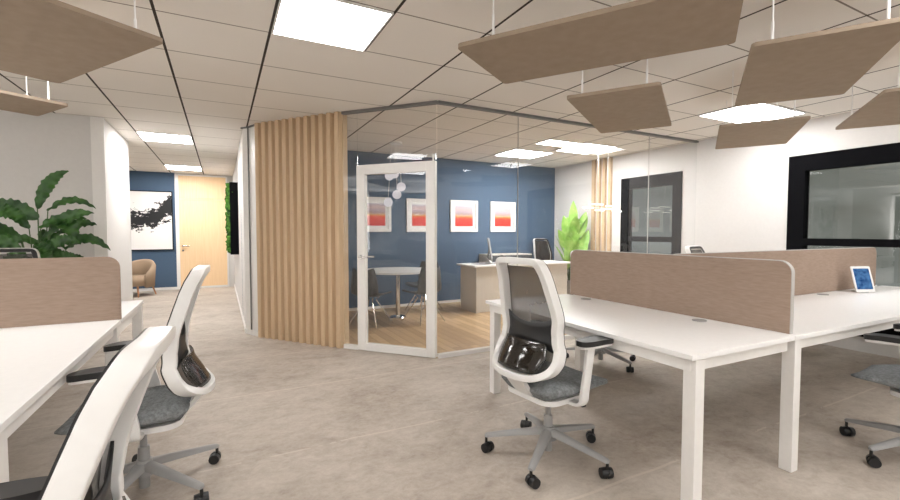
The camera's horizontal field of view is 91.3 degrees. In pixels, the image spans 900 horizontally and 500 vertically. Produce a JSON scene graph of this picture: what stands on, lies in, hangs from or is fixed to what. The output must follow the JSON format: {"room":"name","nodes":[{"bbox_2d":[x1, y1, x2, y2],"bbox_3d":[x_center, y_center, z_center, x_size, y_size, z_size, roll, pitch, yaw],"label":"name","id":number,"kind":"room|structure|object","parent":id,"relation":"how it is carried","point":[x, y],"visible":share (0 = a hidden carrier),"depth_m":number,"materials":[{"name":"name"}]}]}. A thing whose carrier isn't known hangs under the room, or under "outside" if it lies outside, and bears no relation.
{"room":"open-plan office","nodes":[
{"label":"open-plan office","id":0,"kind":"room"},
{"bbox_2d":[0,110,132,300],"bbox_3d":[-6.225,-0.216,5.027,3.990,2.675,1.570,-1,3,-27],"label":"wall","id":1,"kind":"structure","parent":0,"point":[32,148],"depth_m":5.05,"materials":[{"name":"paint"}]},
{"bbox_2d":[90,116,107,256],"bbox_3d":[-4.140,-0.223,5.215,0.125,2.675,0.020,-1,3,-27],"label":"trim","id":2,"kind":"structure","parent":1,"relation":"attached to","point":[96,123],"depth_m":5.18,"materials":[{"name":"white paint"}]},
{"bbox_2d":[119,318,131,333],"bbox_3d":[-4.449,1.053,6.003,0.014,0.060,1.570,-1,3,-27],"label":"baseboard","id":3,"kind":"structure","parent":1,"relation":"attached to","point":[130,320],"depth_m":6.07,"materials":[{"name":"white paint"}]},
{"bbox_2d":[129,171,234,288],"bbox_3d":[-4.965,-0.458,10.882,11.630,2.675,0.132,-1,3,-27],"label":"wall","id":4,"kind":"structure","parent":0,"point":[165,261],"depth_m":10.00,"materials":[{"name":"paint"}]},
{"bbox_2d":[130,190,173,250],"bbox_3d":[-7.158,-0.649,9.639,1.850,1.330,0.034,-1,3,-27],"label":"framed painting","id":5,"kind":"object","parent":4,"relation":"attached to","point":[151,212],"visible":0.41,"depth_m":9.87},
{"bbox_2d":[133,287,176,291],"bbox_3d":[-8.194,0.921,9.178,4.275,0.060,0.014,-1,3,-27],"label":"baseboard","id":6,"kind":"structure","parent":4,"relation":"attached to","point":[163,288],"depth_m":9.97,"materials":[{"name":"white paint"}]},
{"bbox_2d":[174,174,228,288],"bbox_3d":[-5.816,-0.426,10.346,1.075,2.655,0.100,-1,3,-27],"label":"door","id":7,"kind":"structure","parent":4,"relation":"in","point":[201,233],"depth_m":10.34,"materials":[{"name":"beige wood"}]},
{"bbox_2d":[233,128,248,324],"bbox_3d":[-3.911,-0.348,8.238,0.120,2.675,5.560,-1,3,-27],"label":"wall","id":8,"kind":"structure","parent":0,"point":[239,264],"depth_m":6.92,"materials":[{"name":"paint"}]},
{"bbox_2d":[224,182,238,254],"bbox_3d":[-3.991,-0.571,8.026,0.207,1.270,1.005,-1,3,-27],"label":"wall panel","id":9,"kind":"object","parent":8,"relation":"attached to","point":[231,190],"visible":1,"depth_m":7.61,"materials":[{"name":"green plant"}]},
{"bbox_2d":[234,284,245,328],"bbox_3d":[-3.968,0.959,8.257,0.014,0.060,5.570,-1,3,-27],"label":"baseboard","id":10,"kind":"structure","parent":8,"relation":"attached to","point":[234,284],"depth_m":7.23,"materials":[{"name":"white paint"}]},
{"bbox_2d":[242,126,257,330],"bbox_3d":[-2.524,-0.233,5.693,0.322,2.655,0.118,2,3,35],"label":"wall","id":11,"kind":"structure","parent":0,"point":[251,131],"depth_m":5.68,"materials":[{"name":"white paint"}]},
{"bbox_2d":[247,128,251,329],"bbox_3d":[-2.586,-0.263,5.677,0.016,2.595,0.018,-1,3,-27],"label":"trim","id":12,"kind":"structure","parent":11,"relation":"attached to","point":[247,128],"depth_m":5.67,"materials":[{"name":"grey metal"}]},
{"bbox_2d":[245,329,257,335],"bbox_3d":[-2.564,1.066,5.689,0.312,0.060,0.014,2,3,36],"label":"baseboard","id":13,"kind":"structure","parent":11,"relation":"attached to","point":[247,331],"depth_m":5.68,"materials":[{"name":"white paint"}]},
{"bbox_2d":[254,111,348,347],"bbox_3d":[-1.810,-0.225,5.289,1.340,2.673,0.130,1,3,25],"label":"wall","id":14,"kind":"structure","parent":0,"point":[301,166],"depth_m":5.19,"materials":[{"name":"brown wood"}]},
{"bbox_2d":[344,343,358,349],"bbox_3d":[-1.117,1.101,5.017,0.191,0.045,0.050,1,3,21],"label":"trim","id":15,"kind":"structure","parent":14,"relation":"attached to","point":[347,346],"depth_m":5.00,"materials":[{"name":"white paint"}]},
{"bbox_2d":[341,100,437,114],"bbox_3d":[-0.667,-1.526,4.733,1.158,0.029,0.050,1,3,21],"label":"trim","id":16,"kind":"structure","parent":14,"relation":"attached to","point":[427,103],"depth_m":4.70,"materials":[{"name":"grey metal"}]},
{"bbox_2d":[240,150,554,307],"bbox_3d":[-0.477,-0.339,8.016,6.010,2.675,0.120,-1,3,-27],"label":"wall","id":17,"kind":"structure","parent":0,"point":[482,182],"depth_m":8.20,"materials":[{"name":"blue paint"}]},
{"bbox_2d":[367,197,390,231],"bbox_3d":[-1.286,-0.606,7.500,0.590,0.590,0.029,-1,3,-27],"label":"framed picture","id":18,"kind":"object","parent":17,"relation":"attached to","point":[378,214],"visible":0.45,"depth_m":7.53,"materials":[{"name":"white paper"}]},
{"bbox_2d":[367,203,384,225],"bbox_3d":[-1.286,-0.606,7.501,0.380,0.380,0.002,-1,3,-27],"label":"print","id":19,"kind":"object","parent":18,"relation":"attached to","point":[375,211],"depth_m":7.51},
{"bbox_2d":[349,299,460,310],"bbox_3d":[-0.393,0.973,8.039,5.890,0.050,0.014,-1,3,-27],"label":"baseboard","id":20,"kind":"structure","parent":17,"relation":"attached to","point":[458,300],"depth_m":7.80,"materials":[{"name":"white paint"}]},
{"bbox_2d":[406,198,425,231],"bbox_3d":[-0.505,-0.622,7.905,0.590,0.590,0.029,-1,3,-27],"label":"framed picture","id":21,"kind":"object","parent":17,"relation":"attached to","point":[415,208],"visible":0.67,"depth_m":7.85,"materials":[{"name":"white paper"}]},
{"bbox_2d":[412,204,425,225],"bbox_3d":[-0.505,-0.623,7.907,0.380,0.380,0.002,-1,3,-27],"label":"print","id":22,"kind":"object","parent":21,"relation":"attached to","point":[418,210],"depth_m":7.88},
{"bbox_2d":[450,200,477,231],"bbox_3d":[0.268,-0.639,8.306,0.590,0.590,0.029,-1,3,-27],"label":"framed picture","id":23,"kind":"object","parent":17,"relation":"attached to","point":[463,213],"visible":1,"depth_m":8.30,"materials":[{"name":"white paper"}]},
{"bbox_2d":[455,206,472,225],"bbox_3d":[0.267,-0.639,8.307,0.380,0.380,0.002,-1,3,-27],"label":"print","id":24,"kind":"object","parent":23,"relation":"attached to","point":[463,214],"depth_m":8.31},
{"bbox_2d":[490,201,515,231],"bbox_3d":[1.048,-0.656,8.711,0.590,0.590,0.029,-1,3,-27],"label":"framed picture","id":25,"kind":"object","parent":17,"relation":"attached to","point":[502,214],"visible":1,"depth_m":8.71,"materials":[{"name":"white paper"}]},
{"bbox_2d":[495,207,510,226],"bbox_3d":[1.048,-0.656,8.713,0.380,0.380,0.002,-1,3,-27],"label":"print","id":26,"kind":"object","parent":25,"relation":"attached to","point":[502,214],"depth_m":8.71},
{"bbox_2d":[0,0,899,175],"bbox_3d":[-1.480,-1.560,3.959,11.780,0.100,15.600,-1,3,-27],"label":"ceiling","id":27,"kind":"structure","parent":0,"point":[218,69],"depth_m":3.92,"materials":[{"name":"tile"}]},
{"bbox_2d":[0,76,67,115],"bbox_3d":[-3.165,-1.218,2.668,0.530,0.474,1.170,1,3,30],"label":"acoustic panel","id":28,"kind":"object","parent":27,"relation":"hanging from","point":[9,101],"visible":0.81,"depth_m":3.02,"materials":[{"name":"fabric"}]},
{"bbox_2d":[0,0,162,82],"bbox_3d":[-1.953,-1.192,2.043,1.130,0.474,0.590,1,3,30],"label":"acoustic panel","id":29,"kind":"object","parent":27,"relation":"hanging from","point":[56,41],"visible":1,"depth_m":2.00,"materials":[{"name":"fabric"}]},
{"bbox_2d":[136,131,193,143],"bbox_3d":[-4.053,-1.600,6.294,0.639,0.012,0.639,-1,3,-27],"label":"recessed light","id":30,"kind":"object","parent":27,"relation":"in","point":[145,136],"visible":1,"depth_m":6.24,"materials":[{"name":"white plastic"}]},
{"bbox_2d":[165,165,201,170],"bbox_3d":[-5.583,-1.722,9.237,0.639,0.012,0.639,-1,3,-27],"label":"recessed light","id":31,"kind":"object","parent":27,"relation":"in","point":[175,167],"visible":1,"depth_m":9.15,"materials":[{"name":"white plastic"}]},
{"bbox_2d":[271,0,393,51],"bbox_3d":[-0.775,-1.457,2.833,0.639,0.012,0.639,-1,3,-27],"label":"recessed light","id":32,"kind":"object","parent":27,"relation":"in","point":[338,23],"visible":1,"depth_m":2.81,"materials":[{"name":"white plastic"}]},
{"bbox_2d":[384,141,405,206],"bbox_3d":[-0.843,-1.134,6.636,0.336,0.972,0.208,-1,3,-27],"label":"globe pendant","id":33,"kind":"object","parent":27,"relation":"hanging from","point":[388,202],"visible":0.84,"depth_m":6.59,"materials":[{"name":"white glass"}]},
{"bbox_2d":[494,149,552,158],"bbox_3d":[1.265,-1.654,7.590,0.784,0.012,0.639,-1,3,-27],"label":"recessed light","id":34,"kind":"object","parent":27,"relation":"in","point":[528,154],"visible":1,"depth_m":7.51,"materials":[{"name":"white plastic"}]},
{"bbox_2d":[535,139,581,147],"bbox_3d":[1.645,-1.616,6.676,0.614,0.012,0.344,-1,3,-27],"label":"recessed light","id":35,"kind":"object","parent":27,"relation":"in","point":[550,142],"visible":1,"depth_m":6.66,"materials":[{"name":"white plastic"}]},
{"bbox_2d":[538,140,577,146],"bbox_3d":[1.645,-1.617,6.676,0.590,0.008,0.320,-1,3,-27],"label":"diffuser","id":36,"kind":"object","parent":35,"relation":"attached to","point":[559,143],"depth_m":6.66,"materials":[{"name":"white plastic"}]},
{"bbox_2d":[555,143,617,153],"bbox_3d":[2.193,-1.634,7.106,0.684,0.012,0.684,-1,3,-27],"label":"recessed light","id":37,"kind":"object","parent":27,"relation":"in","point":[584,148],"visible":0.93,"depth_m":7.06,"materials":[{"name":"white plastic"}]},
{"bbox_2d":[458,0,742,83],"bbox_3d":[0.674,-1.193,2.048,1.145,0.474,0.590,1,3,30],"label":"acoustic panel","id":38,"kind":"object","parent":27,"relation":"hanging from","point":[636,30],"visible":1,"depth_m":1.98,"materials":[{"name":"fabric"}]},
{"bbox_2d":[583,192,621,211],"bbox_3d":[2.488,-0.791,7.238,0.856,0.309,0.080,-1,3,-27],"label":"pendant","id":39,"kind":"object","parent":27,"relation":"hanging from","point":[607,192],"depth_m":7.30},
{"bbox_2d":[595,149,611,165],"bbox_3d":[2.483,-1.505,7.206,0.358,0.265,0.080,-1,3,-27],"label":"pendant","id":40,"kind":"object","parent":27,"relation":"hanging from","point":[601,150],"depth_m":7.17,"materials":[{"name":"white metal"}]},
{"bbox_2d":[567,59,671,132],"bbox_3d":[1.292,-1.242,3.241,0.560,0.474,1.170,1,3,30],"label":"acoustic panel","id":41,"kind":"object","parent":27,"relation":"hanging from","point":[642,106],"visible":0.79,"depth_m":3.08,"materials":[{"name":"fabric"}]},
{"bbox_2d":[698,103,790,122],"bbox_3d":[3.293,-1.544,4.944,0.639,0.012,0.639,-1,3,-27],"label":"recessed light","id":42,"kind":"object","parent":27,"relation":"in","point":[751,111],"visible":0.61,"depth_m":4.93,"materials":[{"name":"white plastic"}]},
{"bbox_2d":[715,70,810,148],"bbox_3d":[2.786,-1.274,4.002,0.600,0.474,1.130,1,3,30],"label":"acoustic panel","id":43,"kind":"object","parent":27,"relation":"hanging from","point":[776,131],"visible":0.89,"depth_m":3.86,"materials":[{"name":"fabric"}]},
{"bbox_2d":[733,109,805,122],"bbox_3d":[3.731,-1.554,5.171,0.314,0.012,0.639,-1,3,-27],"label":"recessed light","id":44,"kind":"object","parent":27,"relation":"in","point":[788,113],"visible":0.59,"depth_m":5.10,"materials":[{"name":"white plastic"}]},
{"bbox_2d":[735,0,899,106],"bbox_3d":[1.958,-1.208,2.421,0.580,0.474,1.150,1,3,30],"label":"acoustic panel","id":45,"kind":"object","parent":27,"relation":"hanging from","point":[829,62],"visible":1,"depth_m":2.24,"materials":[{"name":"fabric"}]},
{"bbox_2d":[835,62,899,129],"bbox_3d":[3.264,-1.236,3.105,0.590,0.474,1.170,1,3,30],"label":"acoustic panel","id":46,"kind":"object","parent":27,"relation":"hanging from","point":[883,109],"visible":0.92,"depth_m":3.24,"materials":[{"name":"fabric"}]},
{"bbox_2d":[7,286,899,499],"bbox_3d":[-1.480,1.220,4.074,11.780,0.126,15.600,-1,3,-27],"label":"floor","id":47,"kind":"structure","parent":0,"point":[288,420],"depth_m":3.02,"materials":[{"name":"stone"}]},
{"bbox_2d":[0,248,39,258],"bbox_3d":[-3.709,0.586,3.643,0.753,1.188,0.729,-1,3,-31],"label":"office chair","id":48,"kind":"object","parent":47,"relation":"on","point":[35,253],"visible":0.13,"depth_m":3.86,"materials":[{"name":"white plastic"}]},
{"bbox_2d":[0,170,110,257],"bbox_3d":[-4.103,0.168,4.439,0.604,1.956,1.017,2,3,39],"label":"potted plant","id":49,"kind":"object","parent":47,"relation":"on","point":[69,222],"visible":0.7,"depth_m":4.42,"materials":[{"name":"green plant"}]},
{"bbox_2d":[0,320,120,482],"bbox_3d":[-2.539,0.880,1.650,1.850,0.765,1.755,-1,3,-27],"label":"desk","id":50,"kind":"object","parent":47,"relation":"on","point":[36,361],"visible":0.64,"depth_m":1.96,"materials":[{"name":"white laminate"}]},
{"bbox_2d":[11,300,142,338],"bbox_3d":[-3.164,0.830,2.851,1.850,0.765,0.890,-1,3,-27],"label":"desk","id":51,"kind":"object","parent":47,"relation":"on","point":[133,309],"visible":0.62,"depth_m":3.52,"materials":[{"name":"white laminate"}]},
{"bbox_2d":[0,257,121,327],"bbox_3d":[-2.929,0.262,2.430,1.800,0.405,0.031,-1,3,-27],"label":"screen","id":52,"kind":"object","parent":51,"relation":"on","point":[33,291],"visible":1,"depth_m":2.69,"materials":[{"name":"fabric"}]},
{"bbox_2d":[0,326,175,499],"bbox_3d":[-0.975,0.745,0.887,0.729,1.098,0.677,-1,3,-23],"label":"office chair","id":53,"kind":"object","parent":47,"relation":"on","point":[89,464],"visible":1,"depth_m":0.84,"materials":[{"name":"white plastic"}]},
{"bbox_2d":[54,265,220,499],"bbox_3d":[-1.586,0.664,2.213,0.729,1.150,0.753,-1,3,-24],"label":"office chair","id":54,"kind":"object","parent":47,"relation":"on","point":[185,377],"visible":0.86,"depth_m":2.15,"materials":[{"name":"white plastic"}]},
{"bbox_2d":[132,259,156,297],"bbox_3d":[-6.563,0.581,9.166,0.769,0.749,0.706,0,2,3],"label":"armchair","id":55,"kind":"object","parent":47,"relation":"on","point":[143,270],"visible":0.56,"depth_m":9.22,"materials":[{"name":"beige fabric"}]},
{"bbox_2d":[132,274,144,286],"bbox_3d":[-6.565,0.634,9.115,0.600,0.200,0.600,0,2,3],"label":"seat cushion","id":56,"kind":"object","parent":55,"relation":"on","point":[138,280],"depth_m":8.96,"materials":[{"name":"beige fabric"}]},
{"bbox_2d":[349,268,392,328],"bbox_3d":[-1.128,0.652,6.224,0.475,0.824,0.472,1,3,23],"label":"shell chair","id":57,"kind":"object","parent":47,"relation":"on","point":[372,279],"visible":0.59,"depth_m":6.04,"materials":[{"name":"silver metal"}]},
{"bbox_2d":[368,267,420,317],"bbox_3d":[-0.812,0.674,6.846,1.120,0.734,1.120,-1,3,-27],"label":"meeting table","id":58,"kind":"object","parent":47,"relation":"on","point":[397,271],"visible":0.69,"depth_m":6.81,"materials":[{"name":"white laminate"}]},
{"bbox_2d":[401,266,444,325],"bbox_3d":[-0.389,0.642,6.469,0.475,0.824,0.472,-2,3,-42],"label":"shell chair","id":59,"kind":"object","parent":47,"relation":"on","point":[421,291],"visible":0.73,"depth_m":6.30,"materials":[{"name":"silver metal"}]},
{"bbox_2d":[405,261,442,309],"bbox_3d":[-0.441,0.601,7.447,0.475,0.824,0.472,2,3,33],"label":"shell chair","id":60,"kind":"object","parent":47,"relation":"on","point":[423,263],"visible":0.29,"depth_m":7.48,"materials":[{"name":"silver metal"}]},
{"bbox_2d":[479,253,531,262],"bbox_3d":[1.079,0.523,8.494,0.920,0.900,0.490,-1,3,-27],"label":"credenza","id":61,"kind":"object","parent":47,"relation":"on","point":[482,257],"visible":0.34,"depth_m":8.33,"materials":[{"name":"beige laminate"}]},
{"bbox_2d":[457,260,569,312],"bbox_3d":[1.164,0.612,7.803,2.050,0.779,0.620,-1,3,-27],"label":"executive desk","id":62,"kind":"object","parent":47,"relation":"on","point":[479,281],"visible":0.57,"depth_m":7.32,"materials":[{"name":"white laminate"}]},
{"bbox_2d":[485,238,495,263],"bbox_3d":[0.709,0.012,7.544,0.200,0.438,0.520,0,2,8],"label":"monitor","id":63,"kind":"object","parent":62,"relation":"on","point":[488,239],"visible":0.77,"depth_m":7.46,"materials":[{"name":"grey plastic"}]},
{"bbox_2d":[481,257,613,488],"bbox_3d":[0.612,0.629,2.607,0.729,1.188,0.753,-2,3,-33],"label":"office chair","id":64,"kind":"object","parent":47,"relation":"on","point":[530,354],"visible":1,"depth_m":2.43,"materials":[{"name":"white plastic"}]},
{"bbox_2d":[533,238,562,260],"bbox_3d":[1.992,0.363,8.887,0.753,1.188,0.729,-1,3,-29],"label":"office chair","id":65,"kind":"object","parent":47,"relation":"on","point":[542,250],"visible":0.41,"depth_m":9.05,"materials":[{"name":"white plastic"}]},
{"bbox_2d":[554,201,589,294],"bbox_3d":[2.230,0.032,8.274,0.743,1.900,0.555,-1,3,-27],"label":"potted plant","id":66,"kind":"object","parent":47,"relation":"on","point":[573,228],"visible":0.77,"depth_m":8.15,"materials":[{"name":"green plant"}]},
{"bbox_2d":[566,251,635,372],"bbox_3d":[1.544,0.580,4.423,0.753,1.135,0.729,-2,3,-32],"label":"office chair","id":67,"kind":"object","parent":47,"relation":"on","point":[600,351],"visible":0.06,"depth_m":4.39,"materials":[{"name":"white plastic"}]},
{"bbox_2d":[486,294,794,499],"bbox_3d":[1.083,0.821,3.025,0.860,0.769,1.820,-1,3,-26],"label":"desk","id":68,"kind":"object","parent":47,"relation":"on","point":[693,345],"visible":0.94,"depth_m":2.35,"materials":[{"name":"white laminate"}]},
{"bbox_2d":[685,246,704,252],"bbox_3d":[3.249,0.531,5.397,0.753,1.153,0.729,-2,3,-37],"label":"office chair","id":69,"kind":"object","parent":47,"relation":"on","point":[699,249],"visible":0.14,"depth_m":5.54,"materials":[{"name":"white plastic"}]},
{"bbox_2d":[575,285,876,371],"bbox_3d":[2.822,0.769,4.327,3.405,0.765,0.875,-1,3,-26],"label":"desk","id":70,"kind":"object","parent":47,"relation":"on","point":[579,353],"visible":0.07,"depth_m":3.92,"materials":[{"name":"white laminate"}]},
{"bbox_2d":[570,250,794,333],"bbox_3d":[1.497,0.229,3.212,0.032,0.405,1.760,-1,3,-26],"label":"screen","id":71,"kind":"object","parent":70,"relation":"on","point":[755,293],"visible":1,"depth_m":2.91,"materials":[{"name":"fabric"}]},
{"bbox_2d":[673,247,876,295],"bbox_3d":[3.006,0.202,3.884,3.170,0.405,0.034,-1,3,-26],"label":"screen","id":72,"kind":"object","parent":70,"relation":"on","point":[816,270],"visible":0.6,"depth_m":4.08,"materials":[{"name":"fabric"}]},
{"bbox_2d":[663,285,899,472],"bbox_3d":[3.219,0.800,3.531,3.405,0.769,0.825,-1,3,-26],"label":"desk","id":73,"kind":"object","parent":47,"relation":"on","point":[819,318],"visible":0.67,"depth_m":2.73,"materials":[{"name":"white laminate"}]},
{"bbox_2d":[850,266,874,292],"bbox_3d":[3.860,0.273,4.137,0.190,0.241,0.114,0,2,-3],"label":"tablet","id":74,"kind":"object","parent":73,"relation":"on","point":[861,275],"visible":1,"depth_m":4.11,"materials":[{"name":"white plastic"}]},
{"bbox_2d":[839,323,899,467],"bbox_3d":[2.746,0.635,2.561,0.753,1.179,0.729,-1,3,-31],"label":"office chair","id":75,"kind":"object","parent":47,"relation":"on","point":[884,374],"visible":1,"depth_m":2.56,"materials":[{"name":"grey fabric"}]},
{"bbox_2d":[554,110,899,358],"bbox_3d":[3.715,-0.282,6.628,0.150,2.675,15.450,-1,3,-27],"label":"wall","id":76,"kind":"structure","parent":0,"point":[734,199],"depth_m":6.13,"materials":[{"name":"paint"}]},
{"bbox_2d":[437,335,574,358],"bbox_3d":[1.767,1.076,5.629,4.280,0.045,0.050,-1,3,-28],"label":"trim","id":77,"kind":"structure","parent":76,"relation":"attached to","point":[486,348],"depth_m":4.77,"materials":[{"name":"white paint"}]},
{"bbox_2d":[517,116,518,265],"bbox_3d":[0.776,-0.224,5.053,0.006,2.600,0.011,-1,3,-27],"label":"trim","id":78,"kind":"structure","parent":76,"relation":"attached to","point":[518,116],"depth_m":5.03,"materials":[{"name":"grey metal"}]},
{"bbox_2d":[438,100,698,142],"bbox_3d":[1.767,-1.559,5.520,4.280,0.029,0.050,-1,3,-28],"label":"trim","id":79,"kind":"structure","parent":76,"relation":"attached to","point":[445,103],"depth_m":5.14,"materials":[{"name":"grey metal"}]},
{"bbox_2d":[591,157,612,250],"bbox_3d":[2.802,-0.348,8.161,0.054,2.661,0.455,-1,3,-27],"label":"panel","id":80,"kind":"object","parent":76,"relation":"attached to","point":[602,168],"visible":0.52,"depth_m":8.10,"materials":[{"name":"brown wood"}]},
{"bbox_2d":[647,136,649,252],"bbox_3d":[2.731,-0.267,6.082,0.006,2.600,0.011,-1,3,-27],"label":"trim","id":81,"kind":"structure","parent":76,"relation":"attached to","point":[649,136],"depth_m":6.06,"materials":[{"name":"grey metal"}]},
{"bbox_2d":[620,171,682,253],"bbox_3d":[3.329,-0.185,7.300,0.120,2.087,1.150,-1,3,-27],"label":"window","id":82,"kind":"structure","parent":76,"relation":"in","point":[675,179],"depth_m":7.21,"materials":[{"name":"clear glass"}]},
{"bbox_2d":[786,142,899,336],"bbox_3d":[4.896,-0.061,4.286,0.120,2.087,2.790,-1,3,-27],"label":"window","id":83,"kind":"structure","parent":76,"relation":"in","point":[800,167],"depth_m":5.20,"materials":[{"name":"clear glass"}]},
{"bbox_3d":[-0.587,-1.229,4.714,0.635,0.565,0.719,-1,3,-27],"label":"glass","id":84,"kind":"object","parent":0,"visible":0},
{"bbox_2d":[356,154,436,357],"bbox_3d":[-0.587,0.063,4.768,0.947,2.130,0.149,1,3,21],"label":"door","id":85,"kind":"structure","parent":84,"relation":"attached to","point":[430,167],"depth_m":4.68,"materials":[{"name":"white paint"}]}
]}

